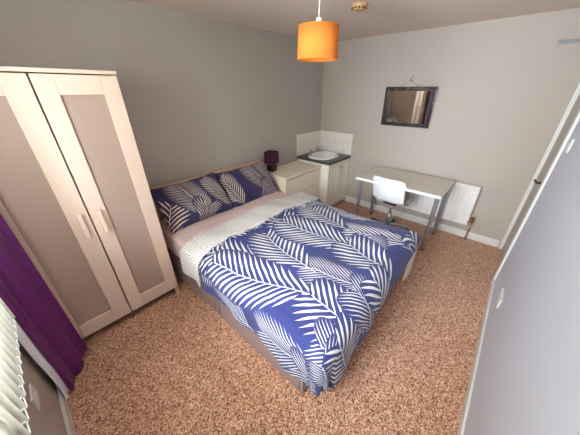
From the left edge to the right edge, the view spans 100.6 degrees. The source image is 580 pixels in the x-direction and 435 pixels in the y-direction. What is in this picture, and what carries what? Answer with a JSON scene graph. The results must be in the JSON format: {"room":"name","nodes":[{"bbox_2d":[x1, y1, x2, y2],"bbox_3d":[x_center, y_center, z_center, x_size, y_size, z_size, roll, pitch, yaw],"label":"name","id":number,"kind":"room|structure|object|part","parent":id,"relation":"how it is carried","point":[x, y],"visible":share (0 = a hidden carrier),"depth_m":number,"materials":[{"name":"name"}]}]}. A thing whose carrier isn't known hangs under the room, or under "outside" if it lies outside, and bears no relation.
{"room":"bedroom","nodes":[
{"label":"bedroom","id":0,"kind":"room"},
{"bbox_2d":[14,318,66,434],"bbox_3d":[-1.000,0.340,0.549,2.950,2.282,0.150,23,36,36],"label":"wall","id":1,"kind":"structure","parent":0,"point":[48,420],"depth_m":1.22,"materials":[{"name":"grey paint"}]},
{"bbox_2d":[28,383,40,409],"bbox_3d":[-1.174,0.820,1.108,0.110,0.070,0.014,23,36,36],"label":"wall socket","id":2,"kind":"object","parent":1,"relation":"attached to","point":[33,393],"visible":1,"depth_m":1.09,"materials":[{"name":"white plastic"}]},
{"bbox_2d":[50,364,76,434],"bbox_3d":[-1.024,1.240,1.180,2.730,0.100,0.016,23,36,36],"label":"baseboard","id":3,"kind":"structure","parent":1,"relation":"attached to","point":[68,421],"depth_m":1.37,"materials":[{"name":"white wood"}]},
{"bbox_2d":[0,0,323,187],"bbox_3d":[-0.827,-0.842,2.771,0.150,2.282,4.130,23,36,36],"label":"wall","id":4,"kind":"structure","parent":0,"point":[201,95],"depth_m":2.26,"materials":[{"name":"grey paint"}]},
{"bbox_2d":[64,200,501,434],"bbox_3d":[0.275,0.670,2.460,3.100,0.100,4.130,23,36,36],"label":"floor","id":5,"kind":"structure","parent":0,"point":[171,365],"depth_m":1.66,"materials":[{"name":"brown carpet"}]},
{"bbox_2d":[0,66,179,338],"bbox_3d":[-1.492,-0.026,1.757,0.550,1.797,0.786,23,36,36],"label":"wardrobe","id":6,"kind":"object","parent":5,"relation":"on","point":[75,194],"visible":0.85,"depth_m":1.51,"materials":[{"name":"beige laminate"}]},
{"bbox_3d":[-1.461,0.095,1.459,0.004,1.488,0.215,23,36,36],"label":"door panel","id":7,"kind":"part","parent":6,"relation":"part of","materials":[{"name":"beige wood"}]},
{"bbox_3d":[-1.333,0.061,1.558,0.024,0.170,0.028,23,36,36],"label":"handle","id":8,"kind":"part","parent":6,"relation":"part of","materials":[{"name":"beige laminate"}]},
{"bbox_3d":[-1.265,0.025,1.625,0.024,0.170,0.028,23,36,36],"label":"handle","id":9,"kind":"part","parent":6,"relation":"part of","materials":[{"name":"beige laminate"}]},
{"bbox_3d":[-1.186,-0.050,1.730,0.004,1.488,0.216,23,36,36],"label":"door panel","id":10,"kind":"part","parent":6,"relation":"part of","materials":[{"name":"beige wood"}]},
{"bbox_2d":[149,160,391,393],"bbox_3d":[-0.109,0.195,2.298,2.067,0.868,1.451,23,36,36],"label":"double bed","id":11,"kind":"object","parent":5,"relation":"on","point":[222,310],"visible":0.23,"depth_m":1.94,"materials":[{"name":"brown fabric"}]},
{"bbox_3d":[-0.890,0.581,2.197,0.720,0.210,0.006,23,36,36],"label":"drawer","id":12,"kind":"part","parent":11,"relation":"part of","materials":[{"name":"brown fabric"}]},
{"bbox_3d":[-0.863,-0.239,2.832,0.044,0.600,1.450,23,36,36],"label":"headboard","id":13,"kind":"part","parent":11,"relation":"part of","materials":[{"name":"brown wood"}]},
{"bbox_3d":[-0.241,0.852,1.684,0.800,0.210,0.006,23,36,36],"label":"drawer","id":14,"kind":"part","parent":11,"relation":"part of","materials":[{"name":"brown fabric"}]},
{"bbox_2d":[159,191,417,280],"bbox_3d":[-0.092,0.266,2.298,2.037,0.357,1.440,23,36,36],"label":"fitted sheet","id":15,"kind":"object","parent":11,"relation":"on","point":[176,241],"visible":0.13,"depth_m":2.29,"materials":[{"name":"beige fabric"}]},
{"bbox_2d":[150,172,233,233],"bbox_3d":[-0.947,-0.172,2.398,0.334,0.370,0.700,22,35,35],"label":"pillow","id":16,"kind":"object","parent":15,"relation":"on","point":[184,204],"visible":1,"depth_m":2.29,"materials":[{"name":"fabric"}]},
{"bbox_2d":[215,161,277,206],"bbox_3d":[-0.486,-0.401,2.872,0.335,0.368,0.702,24,36,38],"label":"pillow","id":17,"kind":"object","parent":15,"relation":"on","point":[243,185],"visible":0.96,"depth_m":2.76,"materials":[{"name":"fabric"}]},
{"bbox_2d":[179,191,420,396],"bbox_3d":[0.154,0.324,2.119,1.462,0.505,1.646,23,36,36],"label":"duvet","id":18,"kind":"object","parent":15,"relation":"on","point":[310,277],"visible":1,"depth_m":1.63,"materials":[{"name":"blue fabric"}]},
{"bbox_2d":[268,161,319,198],"bbox_3d":[0.029,-0.373,3.555,0.453,0.715,0.742,23,36,36],"label":"dresser","id":19,"kind":"object","parent":5,"relation":"on","point":[293,177],"visible":0.44,"depth_m":3.31,"materials":[{"name":"beige laminate"}]},
{"bbox_2d":[264,150,278,171],"bbox_3d":[-0.245,-0.754,3.231,0.138,0.262,0.138,17,33,30],"label":"table lamp","id":20,"kind":"object","parent":19,"relation":"on","point":[271,157],"visible":0.94,"depth_m":3.19,"materials":[{"name":"purple fabric"}]},
{"bbox_3d":[-0.245,-0.801,3.205,0.138,0.154,0.138,17,33,30],"label":"lamp shade","id":21,"kind":"part","parent":20,"relation":"part of","materials":[{"name":"fabric"}]},
{"bbox_3d":[0.188,-0.488,3.332,0.019,0.217,0.678,23,36,36],"label":"drawer","id":22,"kind":"part","parent":19,"relation":"part of","materials":[{"name":"beige laminate"}]},
{"bbox_3d":[0.188,-0.296,3.434,0.019,0.202,0.678,23,36,36],"label":"drawer","id":23,"kind":"part","parent":19,"relation":"part of","materials":[{"name":"beige laminate"}]},
{"bbox_2d":[297,158,349,205],"bbox_3d":[0.544,-0.605,3.960,0.610,0.742,0.596,23,36,36],"label":"base cabinet","id":24,"kind":"object","parent":5,"relation":"on","point":[334,177],"visible":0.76,"depth_m":3.70,"materials":[{"name":"beige paint"}]},
{"bbox_2d":[297,150,350,164],"bbox_3d":[0.534,-0.950,3.777,0.600,0.035,0.614,23,36,36],"label":"countertop","id":25,"kind":"structure","parent":24,"relation":"on","point":[341,157],"depth_m":3.62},
{"bbox_2d":[308,151,338,159],"bbox_3d":[0.525,-0.923,3.774,0.400,0.136,0.510,23,36,36],"label":"washbasin","id":26,"kind":"object","parent":25,"relation":"in","point":[320,155],"visible":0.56,"depth_m":3.86,"materials":[{"name":"white ceramic"}]},
{"bbox_3d":[0.646,-0.488,3.688,0.020,0.680,0.294,23,36,36],"label":"door","id":27,"kind":"part","parent":24,"relation":"part of","materials":[{"name":"beige paint"}]},
{"bbox_3d":[0.847,-0.594,3.886,0.020,0.680,0.292,23,36,36],"label":"door","id":28,"kind":"part","parent":24,"relation":"part of","materials":[{"name":"beige paint"}]},
{"bbox_2d":[371,175,414,229],"bbox_3d":[1.305,-0.188,3.112,0.575,0.795,0.540,-25,37,-38],"label":"swivel chair","id":29,"kind":"object","parent":5,"relation":"on","point":[387,190],"visible":0.97,"depth_m":2.87,"materials":[{"name":"white plastic"}]},
{"bbox_3d":[1.242,0.031,3.355,0.044,0.069,0.244,-18,33,-30],"label":"arm","id":30,"kind":"part","parent":29,"relation":"part of","materials":[{"name":"metal"}]},
{"bbox_3d":[1.445,0.105,3.216,0.244,0.069,0.044,9,29,17],"label":"arm","id":31,"kind":"part","parent":29,"relation":"part of","materials":[{"name":"metal"}]},
{"bbox_2d":[355,166,454,249],"bbox_3d":[1.410,-0.160,3.139,0.970,0.722,0.650,23,36,36],"label":"desk","id":32,"kind":"object","parent":5,"relation":"on","point":[437,188],"visible":0.89,"depth_m":2.94,"materials":[{"name":"laminate"}]},
{"bbox_3d":[0.920,-0.205,3.246,0.070,0.680,0.070,23,36,36],"label":"leg","id":33,"kind":"part","parent":32,"relation":"part of","materials":[{"name":"metal"}]},
{"bbox_3d":[1.247,-0.377,3.568,0.070,0.680,0.070,23,36,36],"label":"leg","id":34,"kind":"part","parent":32,"relation":"part of","materials":[{"name":"metal"}]},
{"bbox_3d":[1.580,0.070,2.725,0.070,0.680,0.070,23,36,36],"label":"leg","id":35,"kind":"part","parent":32,"relation":"part of","materials":[{"name":"metal"}]},
{"bbox_3d":[1.907,-0.102,3.047,0.070,0.680,0.070,23,36,36],"label":"leg","id":36,"kind":"part","parent":32,"relation":"part of","materials":[{"name":"metal"}]},
{"bbox_2d":[131,0,579,40],"bbox_3d":[0.269,-1.433,1.342,3.100,0.100,4.130,23,36,36],"label":"ceiling","id":37,"kind":"structure","parent":0,"point":[381,17],"depth_m":2.07,"materials":[{"name":"paint"}]},
{"bbox_2d":[297,0,338,61],"bbox_3d":[0.174,-1.200,1.456,0.261,0.417,0.261,23,36,36],"label":"pendant lamp","id":38,"kind":"object","parent":37,"relation":"hanging from","point":[318,39],"visible":1,"depth_m":1.43,"materials":[{"name":"orange fabric"}]},
{"bbox_3d":[0.175,-1.093,1.513,0.258,0.170,0.258,23,36,36],"label":"lamp shade","id":39,"kind":"part","parent":38,"relation":"part of","materials":[{"name":"orange fabric"}]},
{"bbox_2d":[351,2,367,11],"bbox_3d":[0.541,-1.645,1.888,0.132,0.040,0.132,23,36,36],"label":"smoke detector","id":40,"kind":"object","parent":37,"relation":"attached to","point":[357,6],"visible":1,"depth_m":1.85,"materials":[{"name":"plastic"}]},
{"bbox_2d":[320,8,579,246],"bbox_3d":[1.655,-1.057,3.164,2.950,2.282,0.150,23,36,36],"label":"wall","id":41,"kind":"structure","parent":0,"point":[506,86],"depth_m":2.70,"materials":[{"name":"beige paint"}]},
{"bbox_2d":[296,130,352,155],"bbox_3d":[0.530,-1.109,3.698,0.610,0.319,0.612,23,36,36],"label":"tile backsplash","id":42,"kind":"structure","parent":41,"relation":"attached to","point":[337,142],"depth_m":3.86,"materials":[{"name":"white tile"}]},
{"bbox_2d":[345,196,499,246],"bbox_3d":[1.732,-0.006,3.520,2.100,0.092,0.018,23,36,36],"label":"baseboard","id":43,"kind":"structure","parent":41,"relation":"attached to","point":[483,239],"depth_m":3.34,"materials":[{"name":"white wood"}]},
{"bbox_2d":[376,182,480,238],"bbox_3d":[1.803,-0.222,3.282,1.233,0.695,0.082,23,36,36],"label":"radiator","id":44,"kind":"object","parent":41,"relation":"attached to","point":[461,198],"visible":0.43,"depth_m":3.01,"materials":[{"name":"white metal"}]},
{"bbox_3d":[1.757,-0.306,3.229,1.175,0.471,0.008,23,36,36],"label":"panel","id":45,"kind":"part","parent":44,"relation":"part of","materials":[{"name":"white metal"}]},
{"bbox_3d":[1.771,-0.313,3.242,1.175,0.495,0.048,23,36,36],"label":"casing","id":46,"kind":"part","parent":44,"relation":"part of","materials":[{"name":"white metal"}]},
{"bbox_2d":[454,182,480,188],"bbox_3d":[1.770,-0.526,3.128,1.175,0.012,0.049,23,36,36],"label":"grille","id":47,"kind":"object","parent":44,"relation":"attached to","point":[463,185],"depth_m":2.86,"materials":[{"name":"white metal"}]},
{"bbox_2d":[464,119,579,434],"bbox_3d":[1.319,0.056,1.072,0.150,2.282,3.830,23,36,36],"label":"wall","id":48,"kind":"structure","parent":0,"point":[527,380],"depth_m":1.01,"materials":[{"name":"paint"}]},
{"bbox_2d":[457,279,494,434],"bbox_3d":[0.978,1.148,1.360,0.016,0.085,2.954,23,36,36],"label":"baseboard","id":49,"kind":"structure","parent":48,"relation":"attached to","point":[461,429],"depth_m":1.59,"materials":[{"name":"white wood"}]},
{"bbox_2d":[496,288,503,307],"bbox_3d":[1.522,0.581,1.747,0.014,0.086,0.146,23,36,36],"label":"wall socket","id":50,"kind":"object","parent":48,"relation":"attached to","point":[500,296],"visible":1,"depth_m":1.72,"materials":[{"name":"white plastic"}]},
{"bbox_2d":[490,82,579,284],"bbox_3d":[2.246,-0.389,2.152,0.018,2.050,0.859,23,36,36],"label":"trim","id":51,"kind":"structure","parent":48,"relation":"attached to","point":[574,123],"depth_m":2.10,"materials":[{"name":"white wood"}]},
{"bbox_2d":[498,93,579,266],"bbox_3d":[2.274,-0.358,2.187,0.109,1.951,0.736,23,36,36],"label":"door","id":52,"kind":"structure","parent":48,"relation":"in","point":[537,182],"depth_m":2.25,"materials":[{"name":"white wood"}]},
{"bbox_2d":[557,39,579,43],"bbox_3d":[2.348,-1.351,1.936,0.331,0.161,0.347,23,36,36],"label":"door closer","id":53,"kind":"object","parent":52,"relation":"attached to","point":[564,41],"depth_m":2.02,"materials":[{"name":"metal"}]},
{"bbox_2d":[565,138,574,152],"bbox_3d":[1.827,-0.472,1.575,0.014,0.086,0.086,23,36,36],"label":"light switch","id":54,"kind":"object","parent":48,"relation":"attached to","point":[572,140],"visible":1,"depth_m":1.56,"materials":[{"name":"white plastic"}]},
{"bbox_3d":[-0.857,-0.578,0.120,2.005,0.028,0.120,23,36,36],"label":"curtain rod","id":55,"kind":"object","parent":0,"visible":0},
{"bbox_2d":[0,298,30,434],"bbox_3d":[-0.739,0.074,0.339,1.420,1.288,0.082,23,36,36],"label":"vertical blind","id":56,"kind":"object","parent":55,"relation":"hanging from","point":[12,417],"visible":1,"depth_m":0.74,"materials":[{"name":"white fabric"}]},
{"bbox_3d":[-0.688,0.632,0.643,1.275,0.016,0.004,23,36,36],"label":"chain","id":57,"kind":"part","parent":56,"relation":"part of","materials":[{"name":"white plastic"}]},
{"bbox_2d":[0,213,87,399],"bbox_3d":[-1.415,0.131,1.113,0.037,2.112,0.383,-11,30,-19],"label":"curtain","id":58,"kind":"object","parent":55,"relation":"hanging from","point":[24,291],"visible":0.95,"depth_m":1.36,"materials":[{"name":"purple fabric"}]},
{"bbox_3d":[1.467,-1.669,2.896,0.043,0.047,0.023,23,36,36],"label":"wall hook","id":59,"kind":"object","parent":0,"visible":0},
{"bbox_2d":[381,81,437,128],"bbox_3d":[1.464,-1.411,3.007,0.600,0.518,0.040,23,36,36],"label":"wall mirror","id":60,"kind":"object","parent":59,"relation":"hanging from","point":[403,106],"visible":1,"depth_m":3.00,"materials":[{"name":"black mirror"}]},
{"bbox_2d":[385,91,431,123],"bbox_3d":[1.461,-1.381,3.020,0.490,0.365,0.004,23,39,36],"label":"mirror glass","id":61,"kind":"object","parent":60,"relation":"attached to","point":[401,107],"depth_m":3.01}
]}

